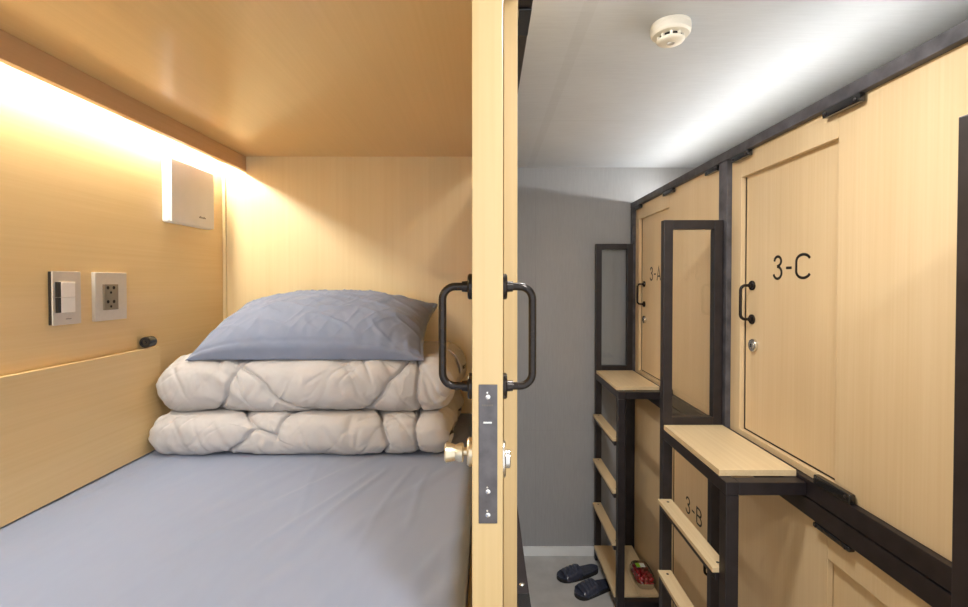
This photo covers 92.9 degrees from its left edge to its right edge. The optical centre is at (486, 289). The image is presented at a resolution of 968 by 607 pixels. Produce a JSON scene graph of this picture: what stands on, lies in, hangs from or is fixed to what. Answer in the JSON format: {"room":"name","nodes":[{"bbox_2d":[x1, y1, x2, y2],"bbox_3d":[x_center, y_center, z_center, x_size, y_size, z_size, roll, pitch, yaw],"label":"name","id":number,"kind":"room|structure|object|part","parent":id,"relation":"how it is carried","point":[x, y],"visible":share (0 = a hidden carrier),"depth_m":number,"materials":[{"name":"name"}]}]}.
{"room":"dormitory","nodes":[
{"label":"dormitory","id":0,"kind":"room"},
{"bbox_2d":[0,62,222,415],"bbox_3d":[-0.999,0.481,1.127,0.061,2.404,3.440,0,1,0],"label":"wall","id":1,"kind":"structure","parent":0,"point":[81,181],"depth_m":1.18,"materials":[{"name":"brown wood"}]},
{"bbox_2d":[48,271,80,325],"bbox_3d":[-0.991,0.021,1.083,0.018,0.125,0.073,0,1,0],"label":"light switch","id":2,"kind":"object","parent":1,"relation":"attached to","point":[64,287],"visible":1,"depth_m":1.07,"materials":[{"name":"white plastic"}]},
{"bbox_2d":[0,346,160,527],"bbox_3d":[-0.991,0.336,0.545,0.018,0.303,1.679,0,1,0],"label":"wall panel","id":3,"kind":"object","parent":1,"relation":"attached to","point":[66,427],"visible":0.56,"depth_m":1.08,"materials":[{"name":"brown wood"}]},
{"bbox_2d":[91,272,126,320],"bbox_3d":[-0.994,0.019,1.213,0.012,0.125,0.102,0,1,0],"label":"power outlet","id":4,"kind":"object","parent":1,"relation":"attached to","point":[109,290],"visible":1,"depth_m":1.20,"materials":[{"name":"white plastic"}]},
{"bbox_2d":[103,284,118,309],"bbox_3d":[-0.989,0.021,1.209,0.002,0.067,0.049,0,1,0],"label":"socket","id":5,"kind":"object","parent":4,"relation":"attached to","point":[110,291],"depth_m":1.21,"materials":[{"name":"grey plastic"}]},
{"bbox_2d":[139,336,156,347],"bbox_3d":[-0.982,0.153,1.335,0.032,0.032,0.034,0,1,-5],"label":"hook","id":6,"kind":"object","parent":1,"relation":"attached to","point":[150,341],"visible":1,"depth_m":1.32,"materials":[{"name":"black plastic"}]},
{"bbox_2d":[0,0,471,156],"bbox_3d":[-0.487,-0.505,1.112,1.026,0.025,3.439,0,1,0],"label":"ceiling","id":7,"kind":"structure","parent":0,"point":[256,78],"depth_m":1.00,"materials":[{"name":"brown wood"}]},
{"bbox_2d":[226,157,471,413],"bbox_3d":[-0.488,0.035,1.761,1.024,1.075,0.020,0,1,0],"label":"wall","id":8,"kind":"structure","parent":0,"point":[402,226],"depth_m":1.75,"materials":[{"name":"brown wood"}]},
{"bbox_2d":[0,29,245,170],"bbox_3d":[-0.921,-0.456,0.568,0.018,0.054,2.350,0,1,0],"label":"trim","id":9,"kind":"structure","parent":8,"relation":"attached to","point":[15,53],"depth_m":1.09,"materials":[{"name":"brown wood"}]},
{"bbox_2d":[222,163,226,319],"bbox_3d":[-0.994,-0.004,1.746,0.012,0.945,0.009,0,1,0],"label":"trim","id":10,"kind":"structure","parent":8,"relation":"attached to","point":[224,211],"depth_m":1.74,"materials":[{"name":"brown wood"}]},
{"bbox_2d":[468,541,471,606],"bbox_3d":[-0.488,0.605,1.129,1.024,0.040,3.439,0,1,0],"label":"floor","id":11,"kind":"structure","parent":0,"point":[470,574],"depth_m":0.92,"materials":[{"name":"brown wood"}]},
{"bbox_2d":[0,413,471,606],"bbox_3d":[-0.516,0.538,0.582,0.960,0.108,2.347,0,1,0],"label":"mattress","id":12,"kind":"object","parent":11,"relation":"on","point":[225,528],"visible":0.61,"depth_m":0.91,"materials":[{"name":"grey fabric"}]},
{"bbox_2d":[148,390,463,454],"bbox_3d":[-0.531,0.416,1.516,0.897,0.112,0.451,0,1,0],"label":"quilt","id":13,"kind":"object","parent":12,"relation":"on","point":[316,431],"visible":0.73,"depth_m":1.31,"materials":[{"name":"white fabric"}]},
{"bbox_2d":[156,341,465,411],"bbox_3d":[-0.524,0.280,1.528,0.901,0.158,0.424,0,1,0],"label":"quilt","id":14,"kind":"object","parent":13,"relation":"on","point":[198,385],"visible":0.68,"depth_m":1.33,"materials":[{"name":"white fabric"}]},
{"bbox_2d":[185,289,437,360],"bbox_3d":[-0.534,0.104,1.529,0.701,0.206,0.387,0,1,0],"label":"pillow","id":15,"kind":"object","parent":14,"relation":"on","point":[324,324],"visible":1,"depth_m":1.36,"materials":[{"name":"fabric"}]},
{"bbox_2d":[524,556,647,606],"bbox_3d":[0.500,1.702,1.161,3.060,0.040,3.470,0,1,0],"label":"floor","id":16,"kind":"structure","parent":0,"point":[545,590],"depth_m":2.58,"materials":[{"name":"grey concrete"}]},
{"bbox_2d":[517,0,532,606],"bbox_3d":[0.062,0.585,1.479,0.024,2.183,2.739,0,1,0],"label":"steel frame","id":17,"kind":"object","parent":16,"relation":"on","point":[524,6],"visible":0.32,"depth_m":0.83,"materials":[{"name":"black metal"}]},
{"bbox_2d":[503,0,517,606],"bbox_3d":[0.036,0.079,1.251,0.021,1.096,1.100,0,1,0],"label":"panel","id":18,"kind":"object","parent":17,"relation":"attached to","point":[510,7],"visible":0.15,"depth_m":0.70,"materials":[{"name":"brown wood"}]},
{"bbox_2d":[439,0,535,606],"bbox_3d":[0.001,0.058,0.812,0.129,0.940,0.499,0,1,0],"label":"sliding door","id":19,"kind":"structure","parent":18,"relation":"attached to","point":[487,286],"depth_m":0.56,"materials":[{"name":"brown wood"}]},
{"bbox_3d":[-0.041,0.062,0.606,0.045,0.141,0.010,0,1,0],"label":"handle","id":20,"kind":"part","parent":19,"relation":"part of","materials":[{"name":"black metal"}]},
{"bbox_3d":[-0.043,0.216,0.609,0.025,0.026,0.026,0,1,0],"label":"knob","id":21,"kind":"part","parent":19,"relation":"part of","materials":[{"name":"gold metal"}]},
{"bbox_3d":[-0.029,0.215,0.609,0.006,0.011,0.011,0,1,0],"label":"stem","id":22,"kind":"part","parent":19,"relation":"part of","materials":[{"name":"gold metal"}]},
{"bbox_3d":[0.042,0.062,0.606,0.045,0.141,0.010,0,1,0],"label":"handle","id":23,"kind":"part","parent":19,"relation":"part of","materials":[{"name":"black metal"}]},
{"bbox_3d":[0.062,0.572,1.478,0.024,0.102,2.739,0,1,0],"label":"rail","id":24,"kind":"part","parent":17,"relation":"part of","materials":[{"name":"black metal"}]},
{"bbox_3d":[0.062,-0.489,1.462,0.024,0.034,2.739,0,1,0],"label":"rail","id":25,"kind":"part","parent":17,"relation":"part of","materials":[{"name":"black metal"}]},
{"bbox_2d":[557,563,597,582],"bbox_3d":[0.530,1.628,2.662,0.265,0.062,0.104,0,1,-17],"label":"slipper","id":26,"kind":"object","parent":16,"relation":"on","point":[572,573],"visible":1,"depth_m":2.63,"materials":[{"name":"blue plastic"}]},
{"bbox_2d":[574,578,609,600],"bbox_3d":[0.589,1.630,2.533,0.250,0.062,0.102,0,1,-24],"label":"slipper","id":27,"kind":"object","parent":16,"relation":"on","point":[588,589],"visible":0.97,"depth_m":2.50,"materials":[{"name":"blue plastic"}]},
{"bbox_2d":[593,244,659,606],"bbox_3d":[0.762,0.695,2.568,0.240,1.931,0.509,0,1,0],"label":"step ladder","id":28,"kind":"object","parent":16,"relation":"on","point":[615,559],"visible":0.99,"depth_m":2.66,"materials":[{"name":"black metal"}]},
{"bbox_3d":[0.678,1.084,2.813,0.036,1.146,0.032,0,1,0],"label":"post","id":29,"kind":"part","parent":28,"relation":"part of","materials":[{"name":"black metal"}]},
{"bbox_3d":[0.771,0.118,2.798,0.222,0.784,0.032,0,1,0],"label":"guard frame","id":30,"kind":"part","parent":28,"relation":"part of","materials":[{"name":"black paint"}]},
{"bbox_3d":[0.716,1.573,2.583,0.128,0.018,0.437,0,1,0],"label":"board","id":31,"kind":"part","parent":28,"relation":"part of","materials":[{"name":"brown wood"}]},
{"bbox_3d":[0.678,1.109,2.338,0.036,1.110,0.036,0,1,0],"label":"post","id":32,"kind":"part","parent":28,"relation":"part of","materials":[{"name":"black metal"}]},
{"bbox_3d":[0.770,1.604,2.566,0.220,0.043,0.476,0,1,0],"label":"frame","id":33,"kind":"part","parent":28,"relation":"part of","materials":[{"name":"black paint"}]},
{"bbox_3d":[0.771,0.532,2.550,0.222,0.036,0.476,0,1,0],"label":"platform frame","id":34,"kind":"part","parent":28,"relation":"part of","materials":[{"name":"black paint"}]},
{"bbox_3d":[0.862,1.084,2.813,0.036,1.146,0.032,0,1,0],"label":"post","id":35,"kind":"part","parent":28,"relation":"part of","materials":[{"name":"black metal"}]},
{"bbox_3d":[0.832,1.573,2.583,0.100,0.018,0.437,0,1,0],"label":"board","id":36,"kind":"part","parent":28,"relation":"part of","materials":[{"name":"brown wood"}]},
{"bbox_2d":[630,560,654,588],"bbox_3d":[0.836,1.534,2.474,0.108,0.062,0.178,0,1,0],"label":"pack","id":37,"kind":"object","parent":28,"relation":"on","point":[639,563],"visible":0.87,"depth_m":2.47,"materials":[{"name":"clear plastic"}]},
{"bbox_3d":[0.836,1.518,2.474,0.108,0.026,0.178,0,1,0],"label":"lid","id":38,"kind":"part","parent":37,"relation":"part of","materials":[{"name":"clear plastic"}]},
{"bbox_2d":[658,220,805,606],"bbox_3d":[0.762,0.711,1.516,0.240,1.931,0.488,0,1,0],"label":"step ladder","id":39,"kind":"object","parent":16,"relation":"on","point":[716,451],"visible":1,"depth_m":1.66,"materials":[{"name":"black metal"}]},
{"bbox_3d":[0.678,1.100,1.750,0.036,1.146,0.032,0,1,0],"label":"post","id":40,"kind":"part","parent":39,"relation":"part of","materials":[{"name":"black metal"}]},
{"bbox_3d":[0.771,0.135,1.735,0.222,0.784,0.032,0,1,0],"label":"guard frame","id":41,"kind":"part","parent":39,"relation":"part of","materials":[{"name":"black paint"}]},
{"bbox_3d":[0.862,1.100,1.750,0.036,1.146,0.032,0,1,0],"label":"post","id":42,"kind":"part","parent":39,"relation":"part of","materials":[{"name":"black metal"}]},
{"bbox_3d":[0.678,1.125,1.296,0.036,1.110,0.036,0,1,0],"label":"post","id":43,"kind":"part","parent":39,"relation":"part of","materials":[{"name":"black metal"}]},
{"bbox_3d":[0.771,0.549,1.497,0.222,0.036,0.456,0,1,0],"label":"platform frame","id":44,"kind":"part","parent":39,"relation":"part of","materials":[{"name":"black paint"}]},
{"bbox_2d":[631,19,967,606],"bbox_3d":[0.906,0.591,1.129,0.056,2.184,3.439,0,1,0],"label":"steel frame","id":45,"kind":"object","parent":16,"relation":"on","point":[927,574],"visible":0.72,"depth_m":1.16,"materials":[{"name":"black metal"}]},
{"bbox_3d":[0.906,1.105,2.834,0.045,1.000,0.044,0,1,0],"label":"post","id":46,"kind":"part","parent":45,"relation":"part of","materials":[{"name":"black metal"}]},
{"bbox_3d":[0.906,0.003,2.817,0.045,0.992,0.044,0,1,0],"label":"post","id":47,"kind":"part","parent":45,"relation":"part of","materials":[{"name":"grey metal"}]},
{"bbox_2d":[636,209,668,380],"bbox_3d":[0.910,0.034,2.519,0.075,0.927,0.484,0,1,0],"label":"sliding door","id":48,"kind":"structure","parent":45,"relation":"attached to","point":[651,225],"depth_m":2.57,"materials":[{"name":"brown wood"}]},
{"bbox_3d":[0.896,0.029,2.686,0.047,0.127,0.010,0,1,0],"label":"handle","id":49,"kind":"part","parent":48,"relation":"part of","materials":[{"name":"black metal"}]},
{"bbox_2d":[634,390,673,606],"bbox_3d":[0.910,1.113,2.295,0.016,1.003,1.033,0,1,0],"label":"panel","id":50,"kind":"object","parent":45,"relation":"attached to","point":[647,414],"visible":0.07,"depth_m":2.57,"materials":[{"name":"brown wood"}]},
{"bbox_2d":[635,171,718,414],"bbox_3d":[0.910,0.011,2.278,0.016,0.994,1.033,0,1,0],"label":"panel","id":51,"kind":"object","parent":45,"relation":"attached to","point":[697,198],"visible":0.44,"depth_m":2.05,"materials":[{"name":"brown wood"}]},
{"bbox_3d":[0.910,0.495,2.516,0.016,0.020,0.444,0,1,0],"label":"sill","id":52,"kind":"part","parent":51,"relation":"part of","materials":[{"name":"brown wood"}]},
{"bbox_3d":[0.910,0.015,2.024,0.016,0.994,0.525,0,1,0],"label":"panel","id":53,"kind":"part","parent":51,"relation":"part of","materials":[{"name":"brown wood"}]},
{"bbox_2d":[673,449,707,606],"bbox_3d":[0.910,1.136,2.043,0.075,0.910,0.510,0,1,0],"label":"sliding door","id":54,"kind":"structure","parent":45,"relation":"attached to","point":[690,486],"depth_m":2.08,"materials":[{"name":"brown wood"}]},
{"bbox_3d":[0.906,0.019,1.730,0.045,0.992,0.060,0,1,0],"label":"post","id":55,"kind":"part","parent":45,"relation":"part of","materials":[{"name":"grey metal"}]},
{"bbox_2d":[739,140,838,480],"bbox_3d":[0.910,0.051,1.422,0.075,0.927,0.490,0,1,0],"label":"sliding door","id":56,"kind":"structure","parent":45,"relation":"attached to","point":[791,222],"depth_m":1.38,"materials":[{"name":"brown wood"}]},
{"bbox_3d":[0.896,0.046,1.593,0.047,0.127,0.010,0,1,0],"label":"handle","id":57,"kind":"part","parent":56,"relation":"part of","materials":[{"name":"black metal"}]},
{"bbox_3d":[0.909,0.551,1.128,0.050,0.048,3.439,0,1,0],"label":"rail","id":58,"kind":"part","parent":45,"relation":"part of","materials":[{"name":"black paint"}]},
{"bbox_3d":[0.909,0.604,1.129,0.050,0.049,3.439,0,1,0],"label":"rail","id":59,"kind":"part","parent":45,"relation":"part of","materials":[{"name":"black paint"}]},
{"bbox_3d":[0.906,-0.485,1.112,0.045,0.032,3.439,0,1,0],"label":"rail","id":60,"kind":"part","parent":45,"relation":"part of","materials":[{"name":"grey metal"}]},
{"bbox_2d":[731,476,931,606],"bbox_3d":[0.910,1.130,1.198,0.016,1.003,1.038,0,1,0],"label":"panel","id":61,"kind":"object","parent":45,"relation":"attached to","point":[784,560],"visible":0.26,"depth_m":1.36,"materials":[{"name":"brown wood"}]},
{"bbox_2d":[730,42,967,561],"bbox_3d":[0.910,0.028,1.181,0.016,0.994,1.038,0,1,0],"label":"panel","id":62,"kind":"object","parent":45,"relation":"attached to","point":[898,170],"visible":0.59,"depth_m":1.02,"materials":[{"name":"brown wood"}]},
{"bbox_3d":[0.910,0.512,1.419,0.016,0.020,0.450,0,1,0],"label":"sill","id":63,"kind":"part","parent":62,"relation":"part of","materials":[{"name":"brown wood"}]},
{"bbox_3d":[0.910,0.032,0.924,0.016,0.994,0.525,0,1,0],"label":"panel","id":64,"kind":"part","parent":62,"relation":"part of","materials":[{"name":"brown wood"}]},
{"bbox_2d":[833,563,886,606],"bbox_3d":[0.910,1.152,1.012,0.075,0.910,0.488,0,1,0],"label":"sliding door","id":65,"kind":"structure","parent":45,"relation":"attached to","point":[847,592],"depth_m":1.17,"materials":[{"name":"brown wood"}]},
{"bbox_2d":[951,114,967,606],"bbox_3d":[0.762,0.728,0.417,0.240,1.931,0.485,0,1,0],"label":"metal post","id":66,"kind":"object","parent":16,"relation":"on","point":[959,585],"visible":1,"depth_m":0.64,"materials":[{"name":"black metal"}]},
{"bbox_2d":[517,168,694,545],"bbox_3d":[0.500,0.454,2.862,3.060,2.404,0.030,0,1,0],"label":"wall","id":67,"kind":"structure","parent":0,"point":[562,213],"depth_m":2.84,"materials":[{"name":"grey paint"}]},
{"bbox_2d":[523,546,593,555],"bbox_3d":[0.460,1.628,2.859,0.828,0.056,0.012,0,1,0],"label":"baseboard","id":68,"kind":"structure","parent":67,"relation":"attached to","point":[528,550],"depth_m":2.85,"materials":[{"name":"grey"}]},
{"bbox_2d":[517,0,967,167],"bbox_3d":[0.500,-0.736,1.124,3.060,0.030,3.470,0,1,0],"label":"ceiling","id":69,"kind":"structure","parent":0,"point":[595,90],"depth_m":1.52,"materials":[{"name":"paint"}]},
{"bbox_2d":[650,14,691,47],"bbox_3d":[0.503,-0.698,1.260,0.106,0.050,0.106,0,1,0],"label":"smoke detector","id":70,"kind":"object","parent":69,"relation":"attached to","point":[669,31],"visible":1,"depth_m":1.23,"materials":[{"name":"beige plastic"}]}
]}

